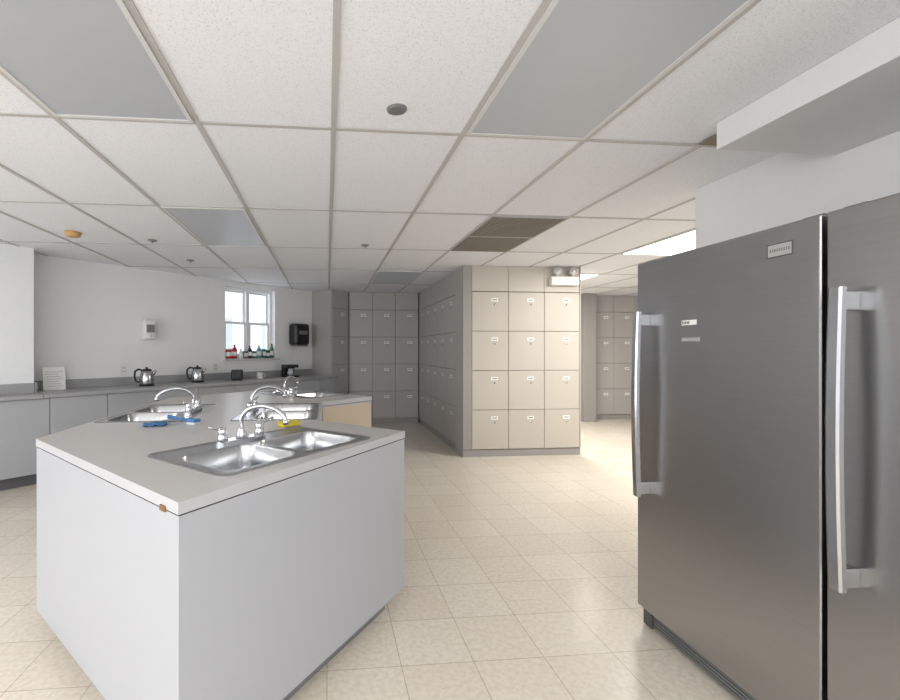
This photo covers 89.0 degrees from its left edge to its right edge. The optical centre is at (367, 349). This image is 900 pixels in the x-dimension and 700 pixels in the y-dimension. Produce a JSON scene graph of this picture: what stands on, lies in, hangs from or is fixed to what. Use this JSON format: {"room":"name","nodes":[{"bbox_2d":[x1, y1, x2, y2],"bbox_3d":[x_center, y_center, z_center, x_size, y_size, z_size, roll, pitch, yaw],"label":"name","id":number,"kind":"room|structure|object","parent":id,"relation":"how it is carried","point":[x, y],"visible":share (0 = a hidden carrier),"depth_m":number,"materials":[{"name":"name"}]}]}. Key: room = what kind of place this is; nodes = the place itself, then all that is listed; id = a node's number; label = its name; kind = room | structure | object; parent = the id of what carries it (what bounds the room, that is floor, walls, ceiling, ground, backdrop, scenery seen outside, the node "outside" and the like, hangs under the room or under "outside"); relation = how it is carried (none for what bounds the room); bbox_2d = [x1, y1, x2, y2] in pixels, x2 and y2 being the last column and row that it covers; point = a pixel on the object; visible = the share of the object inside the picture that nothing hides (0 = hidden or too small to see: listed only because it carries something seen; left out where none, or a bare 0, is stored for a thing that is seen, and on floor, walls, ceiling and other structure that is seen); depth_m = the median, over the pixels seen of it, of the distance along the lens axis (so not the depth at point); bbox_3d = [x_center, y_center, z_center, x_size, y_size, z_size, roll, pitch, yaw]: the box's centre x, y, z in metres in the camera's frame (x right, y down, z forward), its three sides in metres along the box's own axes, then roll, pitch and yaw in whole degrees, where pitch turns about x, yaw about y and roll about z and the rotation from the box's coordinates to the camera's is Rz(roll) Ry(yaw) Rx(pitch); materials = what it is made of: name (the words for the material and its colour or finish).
{"room":"communal kitchen","nodes":[
{"label":"communal kitchen","id":0,"kind":"room"},
{"bbox_2d":[0,243,33,383],"bbox_3d":[-4.180,0.137,3.798,0.340,2.325,2.170,0,0,40],"label":"wall pillar","id":1,"kind":"structure","parent":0,"point":[16,262],"depth_m":4.41,"materials":[{"name":"white paint"}]},
{"bbox_2d":[34,254,311,380],"bbox_3d":[-3.147,0.138,5.475,0.220,2.325,7.750,0,0,40],"label":"wall","id":2,"kind":"structure","parent":0,"point":[88,316],"depth_m":5.61,"materials":[{"name":"white paint"}]},
{"bbox_2d":[120,365,126,374],"bbox_3d":[-2.985,0.242,5.490,0.009,0.115,0.074,0,0,40],"label":"wall outlet","id":3,"kind":"object","parent":2,"relation":"attached to","point":[123,368],"depth_m":5.49,"materials":[{"name":"white plastic"}]},
{"bbox_2d":[142,320,155,339],"bbox_3d":[-2.759,-0.255,5.675,0.120,0.250,0.150,0,0,40],"label":"soap dispenser","id":4,"kind":"object","parent":2,"relation":"attached to","point":[148,326],"visible":1,"depth_m":5.63,"materials":[{"name":"white plastic"}]},
{"bbox_2d":[213,363,217,370],"bbox_3d":[-2.185,0.243,6.450,0.009,0.115,0.074,0,0,40],"label":"wall outlet","id":5,"kind":"object","parent":2,"relation":"attached to","point":[215,365],"depth_m":6.45,"materials":[{"name":"white plastic"}]},
{"bbox_2d":[225,286,271,358],"bbox_3d":[-1.903,-0.410,7.016,0.120,1.080,0.910,0,0,40],"label":"window","id":6,"kind":"structure","parent":2,"relation":"in","point":[246,325],"depth_m":7.01,"materials":[{"name":"white plastic"}]},
{"bbox_2d":[223,358,278,360],"bbox_3d":[-1.803,0.145,6.933,0.140,0.030,0.990,0,0,40],"label":"windowsill","id":7,"kind":"structure","parent":2,"relation":"attached to","point":[245,359],"depth_m":6.86,"materials":[{"name":"stone"}]},
{"bbox_2d":[225,349,231,358],"bbox_3d":[-2.057,0.054,6.643,0.093,0.150,0.093,0,0,-5],"label":"can","id":8,"kind":"object","parent":7,"relation":"on","point":[228,352],"visible":1,"depth_m":6.61,"materials":[{"name":"red metal"}]},
{"bbox_2d":[232,345,236,358],"bbox_3d":[-1.993,0.024,6.720,0.082,0.210,0.082,0,0,-5],"label":"soap bottle","id":9,"kind":"object","parent":7,"relation":"on","point":[234,349],"visible":0.95,"depth_m":6.69,"materials":[{"name":"red plastic"}]},
{"bbox_2d":[239,349,242,358],"bbox_3d":[-1.913,0.054,6.770,0.061,0.150,0.061,0,0,-5],"label":"soap bottle","id":10,"kind":"object","parent":7,"relation":"on","point":[240,351],"visible":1,"depth_m":6.75,"materials":[{"name":"white plastic"}]},
{"bbox_2d":[243,351,247,358],"bbox_3d":[-1.877,0.072,6.858,0.061,0.114,0.090,0,0,36],"label":"box","id":11,"kind":"object","parent":7,"relation":"on","point":[245,353],"visible":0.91,"depth_m":6.83,"materials":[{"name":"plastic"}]},
{"bbox_2d":[247,345,251,357],"bbox_3d":[-1.820,0.029,6.927,0.071,0.200,0.071,0,0,-5],"label":"soap bottle","id":12,"kind":"object","parent":7,"relation":"on","point":[249,350],"visible":0.96,"depth_m":6.90,"materials":[{"name":"black plastic"}]},
{"bbox_2d":[252,351,256,357],"bbox_3d":[-1.769,0.069,6.989,0.078,0.120,0.078,0,0,-5],"label":"can","id":13,"kind":"object","parent":7,"relation":"on","point":[254,353],"visible":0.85,"depth_m":6.96,"materials":[{"name":"green metal"}]},
{"bbox_2d":[256,345,260,357],"bbox_3d":[-1.712,0.024,7.058,0.078,0.210,0.078,0,0,-5],"label":"soap bottle","id":14,"kind":"object","parent":7,"relation":"on","point":[258,350],"visible":0.94,"depth_m":7.03,"materials":[{"name":"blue plastic"}]},
{"bbox_2d":[261,349,265,357],"bbox_3d":[-1.654,0.057,7.127,0.070,0.144,0.051,0,0,-44],"label":"box","id":15,"kind":"object","parent":7,"relation":"on","point":[263,351],"visible":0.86,"depth_m":7.11,"materials":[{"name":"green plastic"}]},
{"bbox_2d":[266,350,269,357],"bbox_3d":[-1.603,0.064,7.189,0.074,0.130,0.074,0,0,-5],"label":"can","id":16,"kind":"object","parent":7,"relation":"on","point":[267,351],"visible":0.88,"depth_m":7.16,"materials":[{"name":"green metal"}]},
{"bbox_2d":[270,344,273,357],"bbox_3d":[-1.552,0.014,7.250,0.065,0.230,0.065,0,0,-5],"label":"soap bottle","id":17,"kind":"object","parent":7,"relation":"on","point":[271,347],"visible":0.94,"depth_m":7.22,"materials":[{"name":"green plastic"}]},
{"bbox_2d":[289,323,308,348],"bbox_3d":[-1.150,-0.225,7.541,0.204,0.430,0.320,0,0,40],"label":"paper towel dispenser","id":18,"kind":"object","parent":2,"relation":"attached to","point":[298,333],"visible":1,"depth_m":7.44,"materials":[{"name":"black plastic"}]},
{"bbox_2d":[0,419,738,699],"bbox_3d":[1.109,1.350,2.712,13.300,0.100,11.600,0,0,-5],"label":"floor","id":19,"kind":"structure","parent":0,"point":[521,572],"depth_m":2.35,"materials":[{"name":"tile"}]},
{"bbox_2d":[0,369,337,490],"bbox_3d":[-2.748,0.815,5.273,0.648,0.970,6.270,0,0,40],"label":"base cabinet","id":20,"kind":"object","parent":19,"relation":"on","point":[28,413],"visible":0.54,"depth_m":4.62,"materials":[{"name":"white laminate"}]},
{"bbox_2d":[43,367,65,390],"bbox_3d":[-3.384,0.307,4.852,0.200,0.245,0.074,0,0,-42],"label":"sign","id":21,"kind":"object","parent":20,"relation":"on","point":[53,377],"visible":1,"depth_m":4.84,"materials":[{"name":"paper"}]},
{"bbox_2d":[133,367,156,385],"bbox_3d":[-2.666,0.317,5.395,0.198,0.226,0.184,0,0,16],"label":"electric kettle","id":22,"kind":"object","parent":20,"relation":"on","point":[146,378],"visible":1,"depth_m":5.34,"materials":[{"name":"silver metal"}]},
{"bbox_2d":[186,365,205,382],"bbox_3d":[-2.288,0.317,6.004,0.198,0.226,0.184,0,0,16],"label":"electric kettle","id":23,"kind":"object","parent":20,"relation":"on","point":[197,376],"visible":1,"depth_m":5.95,"materials":[{"name":"silver metal"}]},
{"bbox_2d":[231,369,242,380],"bbox_3d":[-1.859,0.351,6.394,0.160,0.156,0.280,0,0,-15],"label":"toaster","id":24,"kind":"object","parent":20,"relation":"on","point":[236,374],"visible":1,"depth_m":6.26,"materials":[{"name":"black plastic"}]},
{"bbox_2d":[257,372,264,378],"bbox_3d":[-1.594,0.382,6.678,0.117,0.094,0.090,0,0,25],"label":"coffee mug","id":25,"kind":"object","parent":20,"relation":"on","point":[259,374],"visible":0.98,"depth_m":6.65,"materials":[{"name":"white ceramic"}]},
{"bbox_2d":[281,364,298,376],"bbox_3d":[-1.235,0.330,7.154,0.200,0.200,0.251,0,0,-35],"label":"coffee maker","id":26,"kind":"object","parent":20,"relation":"on","point":[287,370],"visible":0.98,"depth_m":7.11,"materials":[{"name":"black plastic"}]},
{"bbox_2d":[36,388,404,699],"bbox_3d":[-0.753,0.855,3.044,1.733,0.890,3.700,0,0,-5],"label":"kitchen island","id":27,"kind":"object","parent":19,"relation":"on","point":[250,595],"visible":0.79,"depth_m":1.58,"materials":[{"name":"white laminate"}]},
{"bbox_2d":[143,421,166,426],"bbox_3d":[-1.157,0.402,2.445,0.122,0.016,0.102,0,0,-25],"label":"cloth","id":28,"kind":"object","parent":27,"relation":"on","point":[145,424],"visible":1,"depth_m":2.43,"materials":[{"name":"blue fabric"}]},
{"bbox_2d":[94,387,216,422],"bbox_3d":[-1.332,0.407,2.941,0.500,0.336,0.820,0,0,-5],"label":"double sink","id":29,"kind":"object","parent":27,"relation":"in","point":[149,413],"visible":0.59,"depth_m":2.91,"materials":[{"name":"metal"}]},
{"bbox_2d":[167,415,200,424],"bbox_3d":[-1.037,0.389,2.522,0.221,0.041,0.050,0,0,25],"label":"dish brush","id":30,"kind":"object","parent":27,"relation":"on","point":[192,421],"visible":1,"depth_m":2.49,"materials":[{"name":"blue plastic"}]},
{"bbox_2d":[147,404,369,510],"bbox_3d":[-0.420,0.407,1.915,0.500,0.336,0.820,0,0,37],"label":"double sink","id":31,"kind":"object","parent":27,"relation":"in","point":[223,457],"visible":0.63,"depth_m":1.93,"materials":[{"name":"metal"}]},
{"bbox_2d":[230,385,318,420],"bbox_3d":[-0.586,0.407,3.009,0.500,0.336,0.820,0,0,-5],"label":"double sink","id":32,"kind":"object","parent":27,"relation":"in","point":[298,411],"visible":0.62,"depth_m":3.00,"materials":[{"name":"metal"}]},
{"bbox_2d":[277,419,300,427],"bbox_3d":[-0.427,0.396,2.431,0.070,0.028,0.110,0,0,45],"label":"sponge","id":33,"kind":"object","parent":27,"relation":"on","point":[292,422],"visible":0.8,"depth_m":2.41,"materials":[{"name":"yellow"}]},
{"bbox_2d":[256,376,348,398],"bbox_3d":[-0.630,0.407,4.215,0.820,0.336,0.500,0,0,43],"label":"double sink","id":34,"kind":"object","parent":27,"relation":"in","point":[291,392],"visible":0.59,"depth_m":4.21,"materials":[{"name":"metal"}]},
{"bbox_2d":[312,289,347,393],"bbox_3d":[-0.655,0.138,7.890,0.498,2.324,0.410,0,0,40],"label":"lockers","id":35,"kind":"object","parent":19,"relation":"on","point":[329,307],"visible":0.77,"depth_m":7.73,"materials":[{"name":"beige metal"}]},
{"bbox_2d":[348,292,417,422],"bbox_3d":[0.263,0.138,8.219,1.245,2.324,0.458,0,0,-5],"label":"lockers","id":36,"kind":"object","parent":19,"relation":"on","point":[382,326],"visible":0.97,"depth_m":8.00,"materials":[{"name":"beige metal"}]},
{"bbox_2d":[419,271,454,449],"bbox_3d":[1.237,0.138,6.936,0.458,2.324,2.285,0,0,-5],"label":"lockers","id":37,"kind":"object","parent":19,"relation":"on","point":[437,301],"visible":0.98,"depth_m":6.71,"materials":[{"name":"beige metal"}]},
{"bbox_2d":[455,265,580,456],"bbox_3d":[1.881,0.138,5.675,1.496,2.324,0.338,0,0,-5],"label":"lockers","id":38,"kind":"object","parent":19,"relation":"on","point":[518,335],"visible":1,"depth_m":5.52,"materials":[{"name":"beige metal"}]},
{"bbox_2d":[549,267,578,285],"bbox_3d":[2.410,-0.899,5.507,0.360,0.218,0.106,0,0,-5],"label":"emergency light","id":39,"kind":"object","parent":38,"relation":"attached to","point":[556,280],"visible":1,"depth_m":5.49,"materials":[{"name":"white plastic"}]},
{"bbox_2d":[581,293,595,421],"bbox_3d":[3.988,0.138,8.467,0.240,2.324,0.640,0,0,-5],"label":"wall pillar","id":40,"kind":"structure","parent":19,"relation":"on","point":[588,300],"depth_m":8.15,"materials":[{"name":"white paint"}]},
{"bbox_2d":[596,295,637,418],"bbox_3d":[5.441,0.138,8.721,2.520,2.324,0.398,0,0,-5],"label":"lockers","id":41,"kind":"object","parent":19,"relation":"on","point":[614,314],"visible":0.23,"depth_m":8.46,"materials":[{"name":"beige metal"}]},
{"bbox_2d":[631,213,826,699],"bbox_3d":[1.645,0.442,1.773,0.802,1.716,0.800,0,0,-5],"label":"refrigerator","id":42,"kind":"object","parent":19,"relation":"on","point":[728,370],"visible":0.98,"depth_m":1.62,"materials":[{"name":"metal"}]},
{"bbox_2d":[825,193,899,699],"bbox_3d":[1.719,0.442,0.962,0.802,1.716,0.800,0,0,-5],"label":"refrigerator","id":43,"kind":"object","parent":19,"relation":"on","point":[862,379],"visible":1,"depth_m":1.24,"materials":[{"name":"metal"}]},
{"bbox_2d":[418,296,419,418],"bbox_3d":[3.302,0.138,8.836,7.820,2.325,0.200,0,0,-5],"label":"wall","id":44,"kind":"structure","parent":0,"point":[418,296],"depth_m":8.52,"materials":[{"name":"paint"}]},
{"bbox_2d":[0,0,899,295],"bbox_3d":[1.109,-1.075,2.712,13.300,0.100,11.600,0,0,-5],"label":"ceiling","id":45,"kind":"structure","parent":0,"point":[235,61],"depth_m":2.28,"materials":[{"name":"tile"}]},
{"bbox_2d":[64,230,81,237],"bbox_3d":[-2.566,-1.002,3.913,0.130,0.044,0.130,0,0,-5],"label":"smoke detector","id":46,"kind":"object","parent":45,"relation":"attached to","point":[69,233],"visible":1,"depth_m":3.87,"materials":[{"name":"beige plastic"}]},
{"bbox_2d":[0,0,193,122],"bbox_3d":[-1.015,-1.018,1.389,0.584,0.011,1.194,0,0,-5],"label":"ceiling light panel","id":47,"kind":"object","parent":45,"relation":"in","point":[90,59],"depth_m":1.59,"materials":[{"name":"white plastic"}]},
{"bbox_2d":[161,207,266,246],"bbox_3d":[-1.237,-1.018,3.819,0.584,0.011,1.194,0,0,-5],"label":"ceiling light panel","id":48,"kind":"object","parent":45,"relation":"in","point":[228,227],"depth_m":3.68,"materials":[{"name":"white plastic"}]},
{"bbox_2d":[0,0,761,295],"bbox_3d":[1.109,-1.022,2.712,13.300,0.006,11.600,0,0,-5],"label":"grid","id":49,"kind":"object","parent":45,"relation":"attached to","point":[130,4],"depth_m":2.30,"materials":[{"name":"white metal"}]},
{"bbox_2d":[369,271,421,284],"bbox_3d":[0.364,-1.018,6.415,0.584,0.011,1.194,0,0,-5],"label":"ceiling light panel","id":50,"kind":"object","parent":45,"relation":"in","point":[381,277],"depth_m":6.31,"materials":[{"name":"white plastic"}]},
{"bbox_2d":[387,103,406,115],"bbox_3d":[0.123,-1.020,1.914,0.088,0.010,0.088,0,0,-5],"label":"ceiling speaker","id":51,"kind":"object","parent":45,"relation":"in","point":[394,109],"depth_m":1.90},
{"bbox_2d":[451,235,532,251],"bbox_3d":[1.167,-1.017,4.331,0.584,0.013,0.609,0,0,-5],"label":"ceiling vent grille","id":52,"kind":"object","parent":45,"relation":"in","point":[471,243],"depth_m":4.30,"materials":[{"name":"grey metal"}]},
{"bbox_2d":[470,216,566,236],"bbox_3d":[1.221,-1.017,3.736,0.584,0.013,0.585,0,0,-5],"label":"ceiling vent grille","id":53,"kind":"object","parent":45,"relation":"in","point":[497,226],"depth_m":3.69,"materials":[{"name":"grey metal"}]},
{"bbox_2d":[581,274,600,279],"bbox_3d":[2.794,-1.018,6.636,0.584,0.011,1.194,0,0,-5],"label":"ceiling light panel","id":54,"kind":"object","parent":45,"relation":"in","point":[583,276],"depth_m":6.14,"materials":[{"name":"white plastic"}]},
{"bbox_2d":[466,0,755,139],"bbox_3d":[0.807,-1.018,1.555,0.584,0.011,1.194,0,0,-5],"label":"ceiling light panel","id":55,"kind":"object","parent":45,"relation":"in","point":[583,62],"depth_m":1.58,"materials":[{"name":"white plastic"}]},
{"bbox_2d":[620,229,694,255],"bbox_3d":[3.016,-1.018,4.206,0.584,0.011,1.194,0,0,-5],"label":"ceiling light panel","id":56,"kind":"object","parent":45,"relation":"in","point":[683,242],"depth_m":4.42,"materials":[{"name":"white plastic"}]},
{"bbox_2d":[698,134,716,145],"bbox_3d":[1.891,-1.017,2.166,0.500,0.004,0.170,0,0,-5],"label":"tile","id":57,"kind":"structure","parent":45,"relation":"attached to","point":[712,141],"depth_m":2.19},
{"bbox_2d":[695,131,899,248],"bbox_3d":[2.429,0.138,-0.040,0.130,2.325,5.880,0,0,-5],"label":"wall","id":58,"kind":"structure","parent":0,"point":[779,189],"depth_m":2.29,"materials":[{"name":"paint"}]},
{"bbox_2d":[717,17,899,154],"bbox_3d":[2.101,-0.963,-0.471,0.600,0.121,5.080,0,0,-5],"label":"ceiling soffit","id":59,"kind":"structure","parent":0,"point":[849,100],"depth_m":1.72,"materials":[{"name":"white paint"}]},
{"label":"outside","id":60,"kind":"structure","parent":0,"visible":0},
{"bbox_2d":[225,307,264,353],"bbox_3d":[-6.070,1.850,20.489,6.070,6.900,23.000,0,0,40],"label":"neighbouring building","id":61,"kind":"structure","parent":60,"point":[233,332],"depth_m":17.27,"materials":[{"name":"white"}]}
]}

